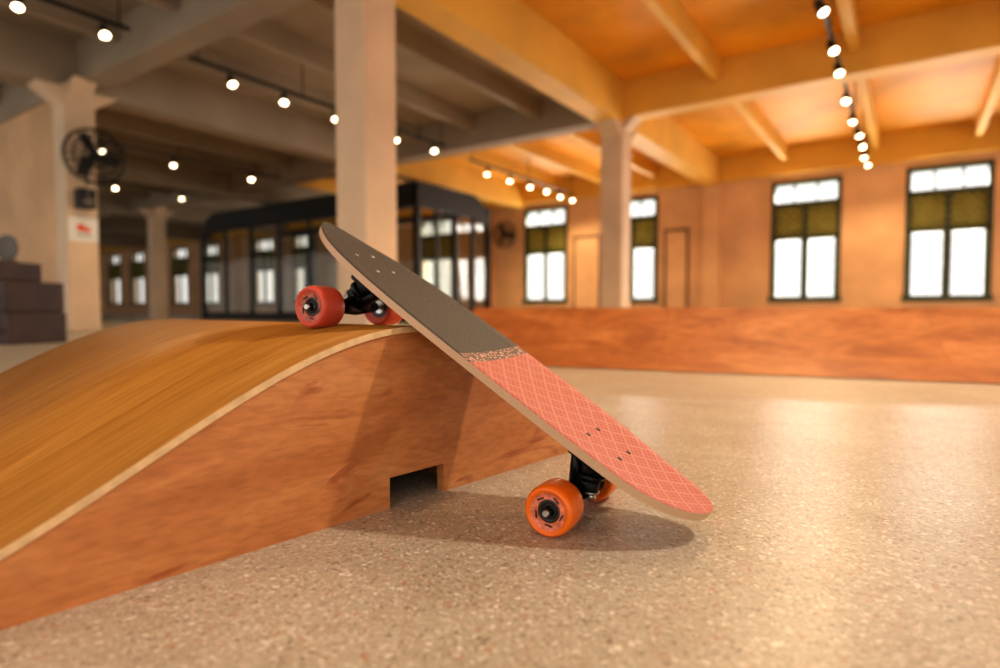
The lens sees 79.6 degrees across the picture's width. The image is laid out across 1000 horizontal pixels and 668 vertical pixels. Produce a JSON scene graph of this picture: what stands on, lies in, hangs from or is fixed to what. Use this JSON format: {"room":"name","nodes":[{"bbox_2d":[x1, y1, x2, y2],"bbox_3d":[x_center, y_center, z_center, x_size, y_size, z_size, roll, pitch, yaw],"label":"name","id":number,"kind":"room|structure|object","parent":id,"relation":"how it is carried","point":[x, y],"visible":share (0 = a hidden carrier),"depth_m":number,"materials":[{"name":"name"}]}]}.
{"room":"indoor skate park","nodes":[
{"label":"indoor skate park","id":0,"kind":"room"},
{"bbox_2d":[0,102,57,282],"bbox_3d":[-7.482,-1.874,9.184,5.000,3.550,0.160,2,3,34],"label":"wall partition","id":1,"kind":"structure","parent":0,"point":[27,178],"depth_m":8.51,"materials":[{"name":"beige paint"}]},
{"bbox_2d":[0,0,719,254],"bbox_3d":[-11.910,-3.645,14.597,41.640,0.620,16.900,2,3,34],"label":"ceiling beams","id":2,"kind":"structure","parent":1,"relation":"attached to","point":[509,34],"depth_m":8.76,"materials":[{"name":"white paint"}]},
{"bbox_2d":[0,0,999,252],"bbox_3d":[-11.099,-3.687,14.628,49.000,0.540,15.970,2,3,34],"label":"ceiling beams","id":3,"kind":"structure","parent":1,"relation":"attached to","point":[158,36],"depth_m":8.17,"materials":[{"name":"white paint"}]},
{"bbox_2d":[0,0,999,246],"bbox_3d":[-10.155,-3.753,13.392,43.160,0.300,16.900,2,3,34],"label":"ceiling beams","id":4,"kind":"structure","parent":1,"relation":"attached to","point":[266,35],"depth_m":8.94,"materials":[{"name":"paint"}]},
{"bbox_2d":[0,314,999,667],"bbox_3d":[-11.302,-0.252,14.480,49.000,0.150,17.150,2,3,34],"label":"floor","id":5,"kind":"structure","parent":0,"point":[852,522],"depth_m":0.70,"materials":[{"name":"concrete"}]},
{"bbox_2d":[0,234,66,344],"bbox_3d":[-4.371,-0.388,5.191,0.920,0.925,0.528,1,3,14],"label":"stacked boxes","id":6,"kind":"object","parent":5,"relation":"on","point":[31,309],"visible":1,"depth_m":5.08,"materials":[{"name":"brown wood"}]},
{"bbox_2d":[26,75,116,331],"bbox_3d":[-5.362,-1.581,7.600,0.750,3.100,0.910,2,3,34],"label":"column","id":7,"kind":"structure","parent":5,"relation":"on","point":[74,103],"depth_m":7.46,"materials":[{"name":"beige paint"}]},
{"bbox_2d":[68,216,97,242],"bbox_3d":[-5.210,-1.306,7.509,0.015,0.300,0.320,2,3,34],"label":"paper sign","id":8,"kind":"object","parent":7,"relation":"attached to","point":[81,229],"visible":1,"depth_m":7.50,"materials":[{"name":"white paper"}]},
{"bbox_2d":[74,187,95,209],"bbox_3d":[-5.141,-1.673,7.433,0.196,0.240,0.180,2,3,34],"label":"wall speaker","id":9,"kind":"object","parent":7,"relation":"attached to","point":[85,198],"visible":1,"depth_m":7.37,"materials":[{"name":"black paint"}]},
{"bbox_2d":[61,127,126,184],"bbox_3d":[-5.016,-2.150,7.335,0.502,0.676,0.671,2,3,34],"label":"wall fan","id":10,"kind":"object","parent":7,"relation":"attached to","point":[87,162],"visible":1,"depth_m":7.21,"materials":[{"name":"black paint"}]},
{"bbox_2d":[137,206,174,318],"bbox_3d":[-9.569,-1.978,16.766,0.750,3.100,0.910,2,3,34],"label":"column","id":11,"kind":"structure","parent":5,"relation":"on","point":[156,216],"depth_m":16.64,"materials":[{"name":"beige paint"}]},
{"bbox_2d":[200,193,336,320],"label":"partition","id":12,"kind":"object","parent":5,"relation":"on","point":[325,206],"depth_m":14.93,"materials":[{"name":"black paint"}]},
{"bbox_2d":[0,319,628,629],"bbox_3d":[-0.528,0.111,1.218,0.980,0.272,1.420,2,3,41],"label":"ramp","id":13,"kind":"object","parent":5,"relation":"on","point":[141,453],"visible":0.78,"depth_m":0.80,"materials":[{"name":"brown wood"}]},
{"bbox_2d":[334,0,396,324],"bbox_3d":[-1.091,-1.464,4.902,0.750,3.100,0.910,2,3,34],"label":"column","id":14,"kind":"structure","parent":5,"relation":"on","point":[365,65],"depth_m":4.76,"materials":[{"name":"beige paint"}]},
{"bbox_2d":[396,181,490,322],"label":"partition","id":15,"kind":"object","parent":5,"relation":"on","point":[417,196],"depth_m":12.74,"materials":[{"name":"black paint"}]},
{"bbox_2d":[295,222,712,536],"bbox_3d":[-0.021,0.032,0.937,0.679,0.456,0.227,1,3,28],"label":"skateboard","id":16,"kind":"object","parent":5,"relation":"on","point":[606,456],"visible":1,"depth_m":0.89,"materials":[{"name":"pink wood"}]},
{"bbox_2d":[592,115,641,307],"bbox_3d":[1.741,-1.643,9.043,0.750,3.100,0.910,2,3,34],"label":"column","id":17,"kind":"structure","parent":5,"relation":"on","point":[616,136],"depth_m":8.89,"materials":[{"name":"beige paint"}]},
{"bbox_2d":[472,308,999,383],"bbox_3d":[1.931,0.022,2.929,4.600,0.302,1.070,1,3,22],"label":"ramp","id":18,"kind":"object","parent":5,"relation":"on","point":[918,344],"visible":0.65,"depth_m":2.98,"materials":[{"name":"brown wood"}]},
{"bbox_2d":[0,0,999,183],"bbox_3d":[-11.302,-3.999,14.317,49.000,0.150,17.150,2,3,34],"label":"ceiling","id":19,"kind":"structure","parent":0,"point":[624,36],"depth_m":8.28,"materials":[{"name":"white paint"}]},
{"bbox_2d":[10,0,130,38],"bbox_3d":[-4.329,-3.253,5.548,0.130,0.600,1.700,2,3,34],"label":"track light","id":20,"kind":"object","parent":19,"relation":"hanging from","point":[18,5],"visible":1,"depth_m":5.97,"materials":[{"name":"black paint"}]},
{"bbox_2d":[97,178,198,199],"bbox_3d":[-8.742,-3.539,13.101,0.141,0.683,4.400,2,3,34],"label":"track light","id":21,"kind":"object","parent":19,"relation":"hanging from","point":[114,187],"visible":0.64,"depth_m":13.91,"materials":[{"name":"black paint"}]},
{"bbox_2d":[97,139,280,180],"bbox_3d":[-6.011,-3.458,11.236,0.130,0.683,4.400,2,3,34],"label":"track light","id":22,"kind":"object","parent":19,"relation":"hanging from","point":[173,161],"visible":0.8,"depth_m":11.28,"materials":[{"name":"black paint"}]},
{"bbox_2d":[188,50,335,121],"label":"track light","id":23,"kind":"object","parent":19,"relation":"hanging from","point":[231,81],"depth_m":7.61,"materials":[{"name":"black paint"}]},
{"bbox_2d":[396,120,445,152],"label":"track light","id":24,"kind":"object","parent":19,"relation":"hanging from","point":[434,149],"depth_m":10.14,"materials":[{"name":"black paint"}]},
{"bbox_2d":[468,152,574,201],"bbox_3d":[0.632,-3.542,13.175,0.141,0.683,4.300,2,3,35],"label":"track light","id":25,"kind":"object","parent":19,"relation":"hanging from","point":[487,172],"visible":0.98,"depth_m":13.12,"materials":[{"name":"black paint"}]},
{"bbox_2d":[813,0,844,75],"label":"track light","id":26,"kind":"object","parent":19,"relation":"hanging from","point":[821,7],"depth_m":6.19,"materials":[{"name":"black paint"}]},
{"bbox_2d":[841,82,870,166],"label":"track light","id":27,"kind":"object","parent":19,"relation":"hanging from","point":[846,98],"depth_m":9.14,"materials":[{"name":"black paint"}]},
{"bbox_2d":[99,151,999,314],"bbox_3d":[-6.543,-2.427,21.356,49.000,3.600,0.220,2,3,34],"label":"wall","id":28,"kind":"structure","parent":0,"point":[873,214],"depth_m":13.71,"materials":[{"name":"pink paint"}]},
{"bbox_2d":[108,254,121,304],"bbox_3d":[-19.146,-2.685,29.851,1.360,2.520,0.170,2,3,34],"label":"window","id":29,"kind":"structure","parent":28,"relation":"in","point":[114,269],"depth_m":29.85,"materials":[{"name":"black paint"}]},
{"bbox_2d":[130,251,145,304],"bbox_3d":[-17.164,-2.626,28.498,1.360,2.520,0.170,2,3,34],"label":"window","id":30,"kind":"structure","parent":28,"relation":"in","point":[137,267],"depth_m":28.50,"materials":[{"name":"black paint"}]},
{"bbox_2d":[171,247,188,304],"bbox_3d":[-14.027,-2.533,26.356,1.360,2.520,0.170,2,3,34],"label":"window","id":31,"kind":"structure","parent":28,"relation":"in","point":[179,265],"depth_m":26.35,"materials":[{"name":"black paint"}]},
{"bbox_2d":[201,243,219,304],"bbox_3d":[-12.046,-2.475,25.003,1.360,2.520,0.170,2,3,34],"label":"window","id":32,"kind":"structure","parent":28,"relation":"in","point":[212,260],"depth_m":24.92,"materials":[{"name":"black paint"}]},
{"bbox_2d":[253,237,275,304],"bbox_3d":[-8.991,-2.384,22.917,1.360,2.520,0.170,2,3,34],"label":"window","id":33,"kind":"structure","parent":28,"relation":"in","point":[264,260],"depth_m":22.91,"materials":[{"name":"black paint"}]},
{"bbox_2d":[292,234,316,303],"bbox_3d":[-7.009,-2.326,21.564,1.360,2.520,0.170,2,3,34],"label":"window","id":34,"kind":"structure","parent":28,"relation":"in","point":[299,254],"depth_m":21.73,"materials":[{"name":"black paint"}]},
{"bbox_2d":[422,219,452,297],"bbox_3d":[-1.891,-2.174,18.069,1.360,2.520,0.170,2,3,34],"label":"window","id":35,"kind":"structure","parent":28,"relation":"in","point":[445,240],"depth_m":18.01,"materials":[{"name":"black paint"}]},
{"bbox_2d":[230,182,721,312],"bbox_3d":[-0.340,-1.983,16.889,25.060,3.100,0.180,2,3,34],"label":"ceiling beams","id":36,"kind":"structure","parent":28,"relation":"attached to","point":[712,195],"depth_m":13.41,"materials":[{"name":"pink paint"}]},
{"bbox_2d":[492,221,515,247],"bbox_3d":[0.193,-2.689,16.309,0.736,0.736,0.485,2,3,34],"label":"wall fan","id":37,"kind":"object","parent":28,"relation":"attached to","point":[504,233],"visible":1,"depth_m":16.17,"materials":[{"name":"black paint"}]},
{"bbox_2d":[523,205,567,302],"bbox_3d":[1.222,-2.082,15.944,1.360,2.520,0.170,2,3,34],"label":"window","id":38,"kind":"structure","parent":28,"relation":"in","point":[546,240],"depth_m":15.93,"materials":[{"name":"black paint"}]},
{"bbox_2d":[573,228,688,307],"bbox_3d":[3.108,-1.400,14.647,2.950,2.130,0.030,2,3,34],"label":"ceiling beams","id":39,"kind":"structure","parent":28,"relation":"attached to","point":[687,229],"depth_m":14.13,"materials":[{"name":"brown wood"}]},
{"bbox_2d":[630,195,658,302],"bbox_3d":[3.212,-2.023,14.585,1.360,2.520,0.170,2,3,34],"label":"window","id":40,"kind":"structure","parent":28,"relation":"in","point":[644,229],"depth_m":14.40,"materials":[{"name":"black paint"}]},
{"bbox_2d":[768,175,841,301],"bbox_3d":[6.332,-1.931,12.455,1.360,2.520,0.170,2,3,34],"label":"window","id":41,"kind":"structure","parent":28,"relation":"in","point":[804,221],"depth_m":12.43,"materials":[{"name":"white glass"}]},
{"bbox_2d":[901,159,994,300],"bbox_3d":[8.289,-1.873,11.119,1.360,2.520,0.170,2,3,34],"label":"window","id":42,"kind":"structure","parent":28,"relation":"in","point":[947,211],"depth_m":11.10,"materials":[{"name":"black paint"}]}
]}

